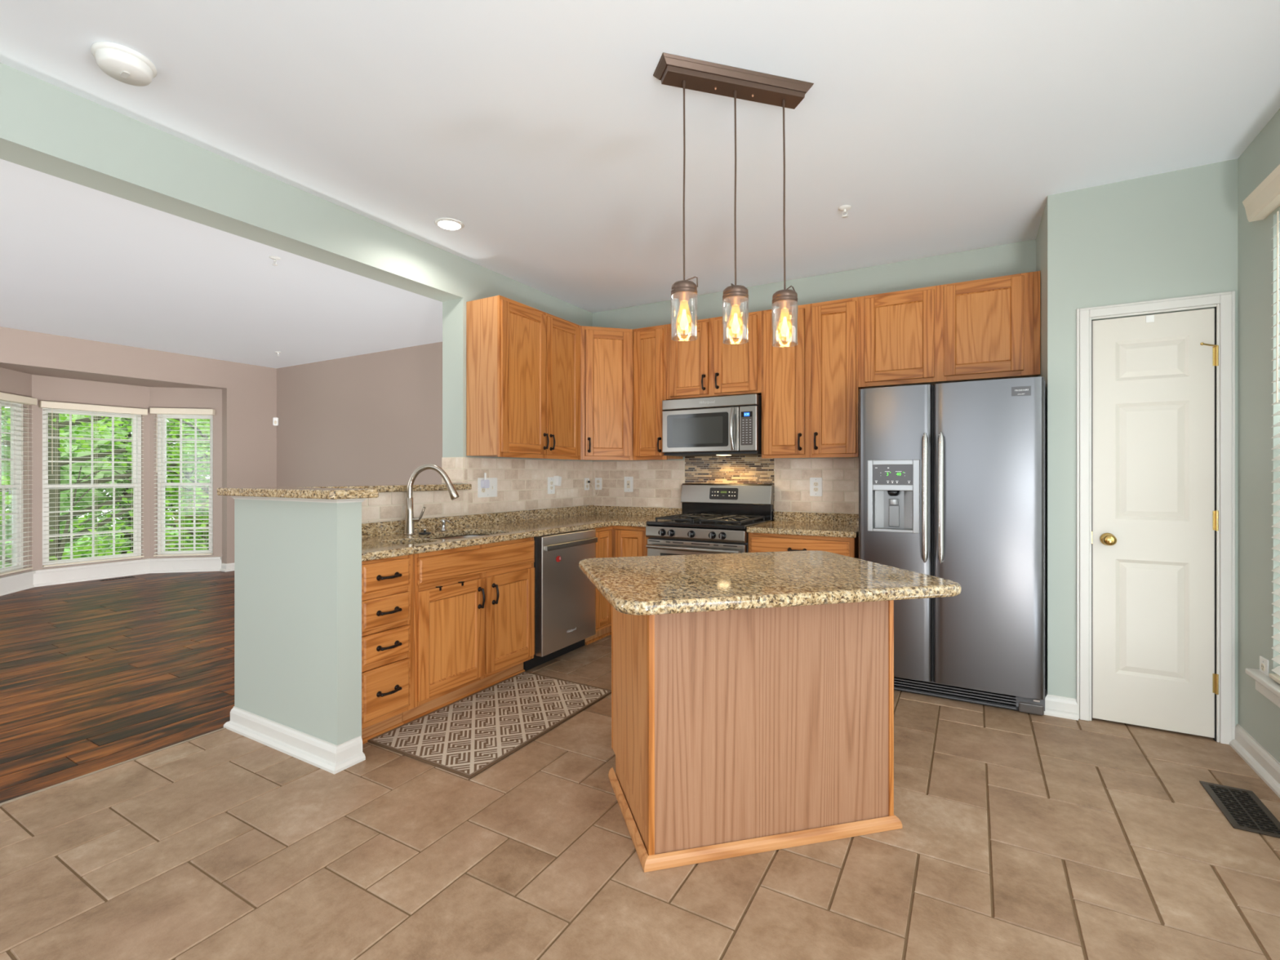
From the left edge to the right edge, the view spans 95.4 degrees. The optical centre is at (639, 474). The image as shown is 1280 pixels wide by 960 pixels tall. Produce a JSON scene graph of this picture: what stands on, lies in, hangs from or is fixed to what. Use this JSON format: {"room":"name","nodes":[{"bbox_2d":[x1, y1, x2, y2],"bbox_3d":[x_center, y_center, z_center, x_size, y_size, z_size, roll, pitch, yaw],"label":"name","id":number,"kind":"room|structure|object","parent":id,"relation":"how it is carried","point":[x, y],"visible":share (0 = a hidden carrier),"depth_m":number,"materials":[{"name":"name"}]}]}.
{"room":"kitchen","nodes":[
{"label":"kitchen","id":0,"kind":"room"},
{"bbox_2d":[0,364,221,389],"bbox_3d":[-6.306,-1.152,6.814,0.700,0.080,2.280,0,0,30],"label":"ceiling","id":1,"kind":"structure","parent":0,"point":[39,371],"depth_m":6.69,"materials":[{"name":"beige paint"}]},
{"bbox_2d":[0,367,222,577],"bbox_3d":[-6.298,0.073,6.810,0.771,2.370,2.457,0,0,30],"label":"wall","id":2,"kind":"structure","parent":0,"point":[42,388],"depth_m":7.11,"materials":[{"name":"beige paint"}]},
{"bbox_2d":[0,400,23,573],"bbox_3d":[-6.738,0.133,6.088,0.080,1.850,0.640,0,0,-16],"label":"window","id":3,"kind":"structure","parent":2,"relation":"in","point":[17,476],"depth_m":6.35,"materials":[{"name":"white paint"}]},
{"bbox_2d":[0,391,36,575],"bbox_3d":[-6.633,0.101,6.119,0.072,1.885,0.700,0,0,-16],"label":"window blind","id":4,"kind":"object","parent":3,"relation":"attached to","point":[3,396],"visible":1,"depth_m":6.22,"materials":[{"name":"beige plastic"}]},
{"bbox_2d":[42,408,141,567],"bbox_3d":[-6.573,0.143,6.990,0.080,1.830,0.910,0,0,30],"label":"window","id":5,"kind":"structure","parent":2,"relation":"in","point":[137,432],"depth_m":6.99,"materials":[{"name":"white paint"}]},
{"bbox_2d":[39,400,147,567],"bbox_3d":[-6.478,0.111,6.936,0.072,1.865,0.970,0,0,30],"label":"window blind","id":6,"kind":"object","parent":5,"relation":"attached to","point":[42,404],"visible":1,"depth_m":6.86,"materials":[{"name":"beige plastic"}]},
{"bbox_2d":[0,556,222,595],"bbox_3d":[-6.249,1.165,6.781,0.631,0.185,2.200,0,0,30],"label":"trim","id":7,"kind":"structure","parent":2,"relation":"attached to","point":[11,584],"depth_m":7.01,"materials":[{"name":"white paint"}]},
{"bbox_2d":[157,413,213,556],"bbox_3d":[-5.885,0.133,7.569,0.640,1.850,0.080,0,0,-13],"label":"window","id":8,"kind":"structure","parent":2,"relation":"in","point":[161,417],"depth_m":7.55,"materials":[{"name":"white paint"}]},
{"bbox_2d":[150,407,214,556],"bbox_3d":[-5.861,0.101,7.462,0.700,1.885,0.072,0,0,-13],"label":"window blind","id":9,"kind":"object","parent":8,"relation":"attached to","point":[153,410],"visible":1,"depth_m":7.45,"materials":[{"name":"beige plastic"}]},
{"bbox_2d":[0,570,234,803],"bbox_3d":[-4.910,1.288,4.228,6.299,0.059,6.700,0,0,30],"label":"floor","id":10,"kind":"structure","parent":0,"point":[95,675],"depth_m":3.69,"materials":[{"name":"brown wood"}]},
{"bbox_2d":[99,576,134,581],"bbox_3d":[-6.290,1.256,7.001,0.060,0.004,0.320,0,0,30],"label":"floor vent","id":11,"kind":"object","parent":10,"relation":"in","point":[129,576],"visible":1,"depth_m":7.01,"materials":[{"name":"black metal"}]},
{"bbox_2d":[0,326,276,563],"bbox_3d":[-6.737,-0.104,5.234,0.120,2.725,6.630,0,0,30],"label":"wall","id":12,"kind":"structure","parent":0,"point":[249,392],"depth_m":7.50,"materials":[{"name":"beige paint"}]},
{"bbox_2d":[219,562,234,572],"bbox_3d":[-3.010,1.208,6.532,5.300,0.100,0.654,0,0,30],"label":"baseboard","id":13,"kind":"structure","parent":12,"relation":"attached to","point":[225,567],"depth_m":7.55,"materials":[{"name":"white paint"}]},
{"bbox_2d":[0,62,592,515],"bbox_3d":[-2.136,-0.104,2.524,0.200,2.725,6.500,0,0,30],"label":"wall","id":14,"kind":"structure","parent":0,"point":[46,127],"depth_m":2.77,"materials":[{"name":"green paint"}]},
{"bbox_2d":[441,457,463,484],"bbox_3d":[-1.288,-0.026,3.998,0.206,0.181,0.008,0,0,30],"label":"tile backsplash","id":15,"kind":"structure","parent":14,"relation":"attached to","point":[453,467],"depth_m":3.98,"materials":[{"name":"tile"}]},
{"bbox_2d":[466,294,580,459],"bbox_3d":[-0.803,-0.646,4.280,0.364,1.064,0.912,0,0,30],"label":"upper cabinet","id":16,"kind":"object","parent":14,"relation":"attached to","point":[523,361],"visible":1,"depth_m":3.98,"materials":[{"name":"brown wood"}]},
{"bbox_2d":[463,457,592,515],"bbox_3d":[-0.815,0.081,4.622,0.008,0.395,1.545,0,0,30],"label":"tile backsplash","id":17,"kind":"structure","parent":14,"relation":"attached to","point":[522,483],"depth_m":4.48,"materials":[{"name":"tile"}]},
{"bbox_2d":[477,477,497,497],"bbox_3d":[-1.079,0.094,4.136,0.016,0.137,0.186,0,0,30],"label":"wall outlet","id":18,"kind":"object","parent":17,"relation":"attached to","point":[491,491],"visible":0.79,"depth_m":4.15,"materials":[{"name":"white plastic"}]},
{"bbox_2d":[480,472,489,488],"bbox_3d":[-1.087,0.044,4.088,0.031,0.108,0.052,0,0,30],"label":"plug","id":19,"kind":"object","parent":18,"relation":"attached to","point":[485,483],"visible":1,"depth_m":4.07,"materials":[{"name":"white plastic"}]},
{"bbox_2d":[547,476,555,493],"bbox_3d":[-0.725,0.092,4.761,0.008,0.137,0.088,0,0,30],"label":"wall outlet","id":20,"kind":"object","parent":17,"relation":"attached to","point":[551,488],"visible":1,"depth_m":4.75,"materials":[{"name":"white plastic"}]},
{"bbox_2d":[552,475,561,485],"bbox_3d":[-0.679,0.055,4.778,0.053,0.083,0.060,0,0,30],"label":"plug adapter","id":21,"kind":"object","parent":20,"relation":"attached to","point":[557,479],"visible":1,"depth_m":4.76,"materials":[{"name":"white plastic"}]},
{"bbox_2d":[584,478,589,490],"bbox_3d":[-0.474,0.088,5.200,0.008,0.108,0.070,0,0,30],"label":"wall outlet","id":22,"kind":"object","parent":17,"relation":"attached to","point":[586,484],"visible":1,"depth_m":5.19,"materials":[{"name":"white plastic"}]},
{"bbox_2d":[234,498,460,745],"bbox_3d":[-1.330,0.681,3.267,0.840,1.153,1.320,0,0,30],"label":"wall","id":23,"kind":"structure","parent":0,"point":[298,564],"depth_m":2.62,"materials":[{"name":"green paint"}]},
{"bbox_2d":[223,706,365,774],"bbox_3d":[-1.377,1.208,3.185,0.908,0.100,1.199,0,0,30],"label":"baseboard","id":24,"kind":"structure","parent":23,"relation":"attached to","point":[331,757],"depth_m":2.60,"materials":[{"name":"white paint"}]},
{"bbox_2d":[230,495,366,502],"bbox_3d":[-1.348,0.114,3.237,0.870,0.018,1.280,0,0,30],"label":"trim","id":25,"kind":"structure","parent":23,"relation":"attached to","point":[322,500],"depth_m":2.60,"materials":[{"name":"white paint"}]},
{"bbox_2d":[217,484,471,499],"bbox_3d":[-1.328,0.085,3.248,0.947,0.038,1.418,0,0,30],"label":"bar","id":26,"kind":"object","parent":23,"relation":"on","point":[351,491],"visible":0.94,"depth_m":2.68,"materials":[{"name":"beige stone"}]},
{"bbox_2d":[361,489,463,523],"bbox_3d":[-1.498,0.192,3.429,0.008,0.173,1.203,0,0,30],"label":"tile backsplash","id":27,"kind":"structure","parent":23,"relation":"attached to","point":[388,506],"depth_m":3.60,"materials":[{"name":"tile"}]},
{"bbox_2d":[276,342,442,486],"bbox_3d":[-2.839,-0.104,6.880,5.350,2.725,0.120,0,0,30],"label":"wall","id":28,"kind":"structure","parent":0,"point":[374,418],"depth_m":7.13,"materials":[{"name":"beige paint"}]},
{"bbox_2d":[272,417,278,425],"bbox_3d":[-5.024,-0.727,8.027,0.060,0.110,0.049,0,0,-15],"label":"sensor","id":29,"kind":"object","parent":28,"relation":"attached to","point":[275,420],"visible":1,"depth_m":8.01,"materials":[{"name":"white plastic"}]},
{"bbox_2d":[0,0,1279,368],"bbox_3d":[-2.966,-1.517,3.086,10.800,0.100,6.850,0,0,30],"label":"ceiling","id":30,"kind":"structure","parent":0,"point":[547,129],"depth_m":2.52,"materials":[{"name":"paint"}]},
{"bbox_2d":[90,41,156,86],"bbox_3d":[-1.821,-1.439,2.057,0.176,0.055,0.176,0,0,30],"label":"smoke detector","id":31,"kind":"object","parent":30,"relation":"attached to","point":[123,64],"visible":1,"depth_m":2.02,"materials":[{"name":"white plastic"}]},
{"bbox_2d":[269,255,280,266],"bbox_3d":[-2.470,-1.441,3.938,0.068,0.050,0.068,0,0,30],"label":"sprinkler","id":32,"kind":"object","parent":30,"relation":"attached to","point":[273,257],"visible":1,"depth_m":3.93,"materials":[{"name":"white metal"}]},
{"bbox_2d":[434,217,464,230],"bbox_3d":[-1.116,-1.460,3.407,0.168,0.011,0.168,0,0,30],"label":"recessed light","id":33,"kind":"object","parent":30,"relation":"in","point":[449,224],"visible":1,"depth_m":3.39,"materials":[{"name":"white plastic"}]},
{"bbox_2d":[653,52,813,347],"bbox_3d":[0.350,-0.979,2.161,0.595,0.976,0.121,0,0,-16],"label":"pendant light","id":34,"kind":"object","parent":30,"relation":"hanging from","point":[673,70],"visible":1,"depth_m":2.13,"materials":[{"name":"brown metal"}]},
{"bbox_2d":[671,293,697,341],"bbox_3d":[0.160,-0.570,2.106,0.097,0.157,0.097,0,0,-16],"label":"glass jar","id":35,"kind":"object","parent":34,"relation":"on","point":[683,298],"depth_m":2.10,"materials":[{"name":"clear glass"}]},
{"bbox_2d":[722,297,748,344],"bbox_3d":[0.354,-0.570,2.158,0.097,0.157,0.097,0,0,-16],"label":"glass jar","id":36,"kind":"object","parent":34,"relation":"on","point":[735,302],"depth_m":2.15,"materials":[{"name":"clear glass"}]},
{"bbox_2d":[771,303,798,347],"bbox_3d":[0.549,-0.570,2.207,0.097,0.157,0.097,0,0,-16],"label":"glass jar","id":37,"kind":"object","parent":34,"relation":"on","point":[784,331],"depth_m":2.20,"materials":[{"name":"clear glass"}]},
{"bbox_2d":[838,204,851,217],"bbox_3d":[1.127,-1.441,3.200,0.068,0.050,0.068,0,0,30],"label":"sprinkler","id":38,"kind":"object","parent":30,"relation":"attached to","point":[844,208],"visible":1,"depth_m":3.19,"materials":[{"name":"white metal"}]},
{"bbox_2d":[0,635,1279,959],"bbox_3d":[-0.291,1.288,1.525,4.405,0.060,6.600,0,0,30],"label":"floor","id":39,"kind":"structure","parent":0,"point":[1022,836],"depth_m":1.88,"materials":[{"name":"tile"}]},
{"bbox_2d":[0,727,226,806],"bbox_3d":[-2.942,1.258,1.330,0.014,0.007,3.625,0,0,30],"label":"trim","id":40,"kind":"structure","parent":39,"relation":"on","point":[224,728],"depth_m":2.48,"materials":[{"name":"brown wood"}]},
{"bbox_2d":[361,554,413,744],"bbox_3d":[-1.429,0.824,2.875,0.666,0.867,0.305,0,0,30],"label":"base cabinet","id":41,"kind":"object","parent":39,"relation":"on","point":[387,584],"visible":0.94,"depth_m":2.72,"materials":[{"name":"brown wood"}]},
{"bbox_2d":[402,534,534,724],"bbox_3d":[-1.128,0.824,3.401,0.666,0.867,0.903,0,0,30],"label":"base cabinet","id":42,"kind":"object","parent":39,"relation":"on","point":[474,606],"visible":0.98,"depth_m":3.19,"materials":[{"name":"brown wood"}]},
{"bbox_2d":[367,671,611,778],"bbox_3d":[-0.718,1.252,3.045,0.668,0.009,1.104,0,0,30],"label":"kitchen mat","id":43,"kind":"object","parent":39,"relation":"on","point":[465,736],"visible":1,"depth_m":2.92,"materials":[{"name":"brown fabric"}]},
{"bbox_2d":[523,528,597,671],"bbox_3d":[-0.729,0.825,4.083,0.652,0.865,0.670,0,0,30],"label":"dishwasher","id":44,"kind":"object","parent":39,"relation":"on","point":[565,598],"visible":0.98,"depth_m":3.86,"materials":[{"name":"silver metal"}]},
{"bbox_2d":[585,525,649,644],"bbox_3d":[-0.245,0.824,4.690,0.923,0.867,0.855,0,0,30],"label":"base cabinet","id":45,"kind":"object","parent":39,"relation":"on","point":[613,541],"visible":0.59,"depth_m":4.38,"materials":[{"name":"brown wood"}]},
{"bbox_2d":[361,505,681,561],"bbox_3d":[-0.715,0.334,3.867,0.916,0.112,2.740,0,0,30],"label":"countertop","id":46,"kind":"structure","parent":45,"relation":"on","point":[381,540],"depth_m":3.78,"materials":[{"name":"beige stone"}]},
{"bbox_2d":[417,528,431,534],"bbox_3d":[-1.267,0.337,3.427,0.072,0.032,0.072,0,0,30],"label":"stopper","id":47,"kind":"object","parent":46,"relation":"on","point":[424,532],"visible":1,"depth_m":3.41,"materials":[{"name":"black"}]},
{"bbox_2d":[404,463,459,534],"bbox_3d":[-1.224,0.145,3.417,0.324,0.414,0.066,0,0,0],"label":"kitchen faucet","id":48,"kind":"object","parent":46,"relation":"on","point":[410,519],"visible":1,"depth_m":3.40,"materials":[{"name":"silver metal"}]},
{"bbox_2d":[440,519,449,530],"bbox_3d":[-1.214,0.317,3.627,0.077,0.071,0.042,0,0,30],"label":"soap dispenser","id":49,"kind":"object","parent":46,"relation":"on","point":[442,521],"visible":1,"depth_m":3.62,"materials":[{"name":"silver metal"}]},
{"bbox_2d":[437,534,485,538],"bbox_3d":[-1.124,0.486,3.345,0.400,0.189,0.820,0,0,30],"label":"sink","id":50,"kind":"object","parent":46,"relation":"in","point":[466,535],"visible":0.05,"depth_m":3.70,"materials":[{"name":"silver metal"}]},
{"bbox_2d":[645,483,773,555],"bbox_3d":[0.516,0.666,4.322,0.757,1.182,0.712,0,0,30],"label":"gas range","id":51,"kind":"object","parent":39,"relation":"on","point":[714,517],"visible":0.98,"depth_m":4.24,"materials":[{"name":"grey metal"}]},
{"bbox_2d":[646,516,771,529],"bbox_3d":[0.521,0.357,4.329,0.756,0.029,0.600,0,0,30],"label":"cooktop","id":52,"kind":"object","parent":51,"relation":"in","point":[671,523],"depth_m":4.14,"materials":[{"name":"black metal"}]},
{"bbox_2d":[608,600,902,872],"bbox_3d":[0.388,0.824,2.289,0.946,0.866,0.697,0,0,-14],"label":"kitchen island","id":53,"kind":"object","parent":39,"relation":"on","point":[735,733],"visible":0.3,"depth_m":1.97,"materials":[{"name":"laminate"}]},
{"bbox_2d":[578,550,961,615],"bbox_3d":[0.397,0.370,2.144,1.150,0.038,0.884,0,0,-14],"label":"island countertop","id":54,"kind":"structure","parent":53,"relation":"on","point":[645,585],"depth_m":1.89,"materials":[{"name":"beige stone"}]},
{"bbox_2d":[748,532,858,558],"bbox_3d":[1.161,0.824,3.990,0.681,0.867,0.666,0,0,30],"label":"base cabinet","id":55,"kind":"object","parent":39,"relation":"on","point":[757,542],"visible":0.19,"depth_m":3.73,"materials":[{"name":"brown wood"}]},
{"bbox_2d":[746,511,858,537],"bbox_3d":[1.173,0.337,3.996,0.696,0.107,0.640,0,0,30],"label":"countertop","id":56,"kind":"structure","parent":55,"relation":"on","point":[799,523],"depth_m":4.02,"materials":[{"name":"beige stone"}]},
{"bbox_2d":[858,376,1044,715],"bbox_3d":[1.835,0.378,3.486,0.926,1.753,0.803,0,0,30],"label":"refrigerator","id":57,"kind":"object","parent":39,"relation":"on","point":[952,475],"visible":0.9,"depth_m":3.15,"materials":[{"name":"grey metal"}]},
{"bbox_2d":[1199,780,1279,838],"bbox_3d":[2.265,1.255,2.184,0.156,0.006,0.360,0,0,30],"label":"floor vent","id":58,"kind":"object","parent":39,"relation":"in","point":[1244,811],"visible":1,"depth_m":2.17,"materials":[{"name":"brown metal"}]},
{"bbox_2d":[592,239,1035,514],"bbox_3d":[1.015,-0.104,4.545,3.660,2.725,0.140,0,0,30],"label":"wall","id":59,"kind":"structure","parent":0,"point":[1015,258],"depth_m":4.18,"materials":[{"name":"green paint"}]},
{"bbox_2d":[580,325,633,460],"bbox_3d":[-0.320,-0.646,4.878,0.608,1.064,0.605,0,0,30],"label":"upper cabinet","id":60,"kind":"object","parent":59,"relation":"attached to","point":[606,353],"visible":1,"depth_m":4.66,"materials":[{"name":"brown wood"}]},
{"bbox_2d":[592,460,684,508],"bbox_3d":[-0.030,0.083,5.059,0.924,0.400,0.008,0,0,30],"label":"tile backsplash","id":61,"kind":"structure","parent":59,"relation":"attached to","point":[656,483],"depth_m":5.03,"materials":[{"name":"tile"}]},
{"bbox_2d":[595,477,601,489],"bbox_3d":[-0.376,0.086,5.247,0.070,0.108,0.008,0,0,30],"label":"wall outlet","id":62,"kind":"object","parent":61,"relation":"attached to","point":[597,480],"visible":1,"depth_m":5.24,"materials":[{"name":"white plastic"}]},
{"bbox_2d":[624,476,633,492],"bbox_3d":[-0.100,0.088,5.088,0.088,0.134,0.010,0,0,30],"label":"light switch","id":63,"kind":"object","parent":61,"relation":"attached to","point":[628,481],"visible":1,"depth_m":5.08,"materials":[{"name":"white plastic"}]},
{"bbox_2d":[633,324,683,460],"bbox_3d":[0.137,-0.646,4.755,0.303,1.064,0.364,0,0,30],"label":"upper cabinet","id":64,"kind":"object","parent":59,"relation":"attached to","point":[650,344],"visible":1,"depth_m":4.64,"materials":[{"name":"brown wood"}]},
{"bbox_2d":[666,311,761,399],"bbox_3d":[0.602,-0.883,4.489,0.767,0.590,0.364,0,0,30],"label":"upper cabinet","id":65,"kind":"object","parent":59,"relation":"attached to","point":[704,366],"visible":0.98,"depth_m":4.35,"materials":[{"name":"brown wood"}]},
{"bbox_2d":[662,393,761,456],"bbox_3d":[0.580,-0.358,4.455,0.757,0.428,0.434,0,0,30],"label":"microwave","id":66,"kind":"object","parent":65,"relation":"attached to","point":[721,425],"visible":1,"depth_m":4.29,"materials":[{"name":"silver metal"}]},
{"bbox_2d":[684,455,774,520],"bbox_3d":[0.701,0.098,4.641,0.759,0.520,0.007,0,0,30],"label":"backsplash","id":67,"kind":"structure","parent":59,"relation":"attached to","point":[730,469],"depth_m":4.62,"materials":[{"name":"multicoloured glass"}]},
{"bbox_2d":[761,297,862,458],"bbox_3d":[1.222,-0.646,4.134,0.660,1.064,0.364,0,0,30],"label":"upper cabinet","id":68,"kind":"object","parent":59,"relation":"attached to","point":[810,388],"visible":0.96,"depth_m":4.02,"materials":[{"name":"brown wood"}]},
{"bbox_2d":[774,457,858,514],"bbox_3d":[1.334,0.083,4.277,0.700,0.400,0.008,0,0,30],"label":"tile backsplash","id":69,"kind":"structure","parent":59,"relation":"attached to","point":[840,476],"depth_m":4.28,"materials":[{"name":"tile"}]},
{"bbox_2d":[809,477,822,496],"bbox_3d":[1.297,0.093,4.289,0.088,0.137,0.008,0,0,30],"label":"wall outlet","id":70,"kind":"object","parent":69,"relation":"attached to","point":[815,483],"visible":1,"depth_m":4.29,"materials":[{"name":"white plastic"}]},
{"bbox_2d":[857,271,1040,388],"bbox_3d":[1.954,-0.878,3.739,1.000,0.600,0.323,0,0,30],"label":"upper cabinet","id":71,"kind":"object","parent":59,"relation":"attached to","point":[985,329],"visible":0.99,"depth_m":3.58,"materials":[{"name":"brown wood"}]},
{"bbox_2d":[1035,158,1237,725],"bbox_3d":[2.624,-0.104,3.167,0.727,2.725,0.653,0,0,30],"label":"wall","id":72,"kind":"structure","parent":0,"point":[1171,234],"depth_m":2.97,"materials":[{"name":"green paint"}]},
{"bbox_2d":[1044,688,1078,720],"bbox_3d":[2.204,1.208,3.071,0.160,0.100,0.137,0,0,30],"label":"baseboard","id":73,"kind":"structure","parent":72,"relation":"attached to","point":[1058,706],"depth_m":3.02,"materials":[{"name":"white paint"}]},
{"bbox_2d":[1091,307,1218,737],"bbox_3d":[2.505,0.231,2.841,0.480,2.029,0.102,0,0,30],"label":"door","id":74,"kind":"structure","parent":72,"relation":"in","point":[1155,520],"depth_m":2.85,"materials":[{"name":"paint"}]},
{"bbox_2d":[1076,291,1235,744],"bbox_3d":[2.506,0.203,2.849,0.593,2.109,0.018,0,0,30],"label":"trim","id":75,"kind":"structure","parent":72,"relation":"attached to","point":[1224,302],"depth_m":2.73,"materials":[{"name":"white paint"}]},
{"bbox_2d":[1237,108,1279,762],"bbox_3d":[1.550,-0.104,0.413,0.145,2.725,6.500,0,0,30],"label":"wall","id":76,"kind":"structure","parent":0,"point":[1257,715],"depth_m":2.52,"materials":[{"name":"green paint"}]},
{"bbox_2d":[1229,723,1279,798],"bbox_3d":[1.322,1.208,0.196,0.034,0.100,5.796,0,0,30],"label":"baseboard","id":77,"kind":"structure","parent":76,"relation":"attached to","point":[1260,760],"depth_m":2.47,"materials":[{"name":"white paint"}]},
{"bbox_2d":[1242,164,1279,684],"bbox_3d":[2.173,-0.170,1.681,0.098,1.995,1.820,0,0,30],"label":"window blind","id":78,"kind":"object","parent":76,"relation":"attached to","point":[1264,199],"visible":1,"depth_m":2.34,"materials":[{"name":"white"}]},
{"bbox_2d":[1245,667,1279,707],"bbox_3d":[2.209,0.880,1.670,0.130,0.085,1.895,0,0,30],"label":"trim","id":79,"kind":"structure","parent":76,"relation":"attached to","point":[1269,688],"depth_m":2.38,"materials":[{"name":"white paint"}]},
{"bbox_2d":[1259,655,1269,675],"bbox_3d":[2.628,0.833,2.452,0.008,0.118,0.075,0,0,30],"label":"wall outlet","id":80,"kind":"object","parent":76,"relation":"attached to","point":[1264,663],"visible":0.62,"depth_m":2.44,"materials":[{"name":"white plastic"}]},
{"bbox_2d":[1261,663,1265,671],"bbox_3d":[2.626,0.814,2.453,0.002,0.029,0.033,0,0,30],"label":"receptacle","id":81,"kind":"object","parent":80,"relation":"attached to","point":[1263,665],"depth_m":2.45,"materials":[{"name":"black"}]},
{"label":"outside","id":82,"kind":"structure","parent":0,"visible":0},
{"bbox_2d":[0,525,178,562],"bbox_3d":[-29.331,4.408,21.844,53.400,0.100,80.000,0,0,30],"label":"garden","id":83,"kind":"object","parent":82,"point":[171,533],"depth_m":38.10,"materials":[{"name":"green plant"}]},
{"bbox_2d":[0,471,12,524],"bbox_3d":[-13.082,0.834,9.073,3.794,7.067,4.852,0,0,30],"label":"tree","id":84,"kind":"object","parent":83,"relation":"on","point":[6,517],"visible":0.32,"depth_m":10.85,"materials":[{"name":"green plant"}]},
{"bbox_2d":[0,406,128,568],"bbox_3d":[-13.536,-0.040,11.380,3.788,8.814,5.493,0,0,30],"label":"tree","id":85,"kind":"object","parent":83,"relation":"on","point":[6,468],"visible":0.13,"depth_m":12.46,"materials":[{"name":"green plant"}]},
{"bbox_2d":[0,407,207,558],"bbox_3d":[-13.529,-0.497,15.374,3.788,9.728,5.765,0,0,30],"label":"tree","id":86,"kind":"object","parent":83,"relation":"on","point":[120,456],"visible":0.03,"depth_m":14.56,"materials":[{"name":"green plant"}]},
{"bbox_2d":[0,408,209,563],"bbox_3d":[-8.962,0.859,9.540,2.570,7.003,7.369,0,0,30],"label":"tree","id":87,"kind":"object","parent":83,"relation":"on","point":[51,451],"visible":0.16,"depth_m":9.52,"materials":[{"name":"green plant"}]},
{"bbox_2d":[132,418,209,551],"bbox_3d":[-7.746,1.360,11.170,1.995,6.005,3.051,0,0,30],"label":"tree","id":88,"kind":"object","parent":83,"relation":"on","point":[205,420],"visible":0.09,"depth_m":10.40,"materials":[{"name":"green plant"}]},
{"bbox_2d":[164,492,208,551],"bbox_3d":[-10.486,2.353,14.632,3.742,4.028,3.497,0,0,30],"label":"tree","id":89,"kind":"object","parent":83,"relation":"on","point":[189,508],"visible":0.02,"depth_m":14.24,"materials":[{"name":"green plant"}]},
{"bbox_2d":[164,418,209,512],"bbox_3d":[-10.925,-0.043,17.019,3.680,8.821,5.586,0,0,30],"label":"tree","id":90,"kind":"object","parent":83,"relation":"on","point":[185,444],"visible":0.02,"depth_m":14.96,"materials":[{"name":"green plant"}]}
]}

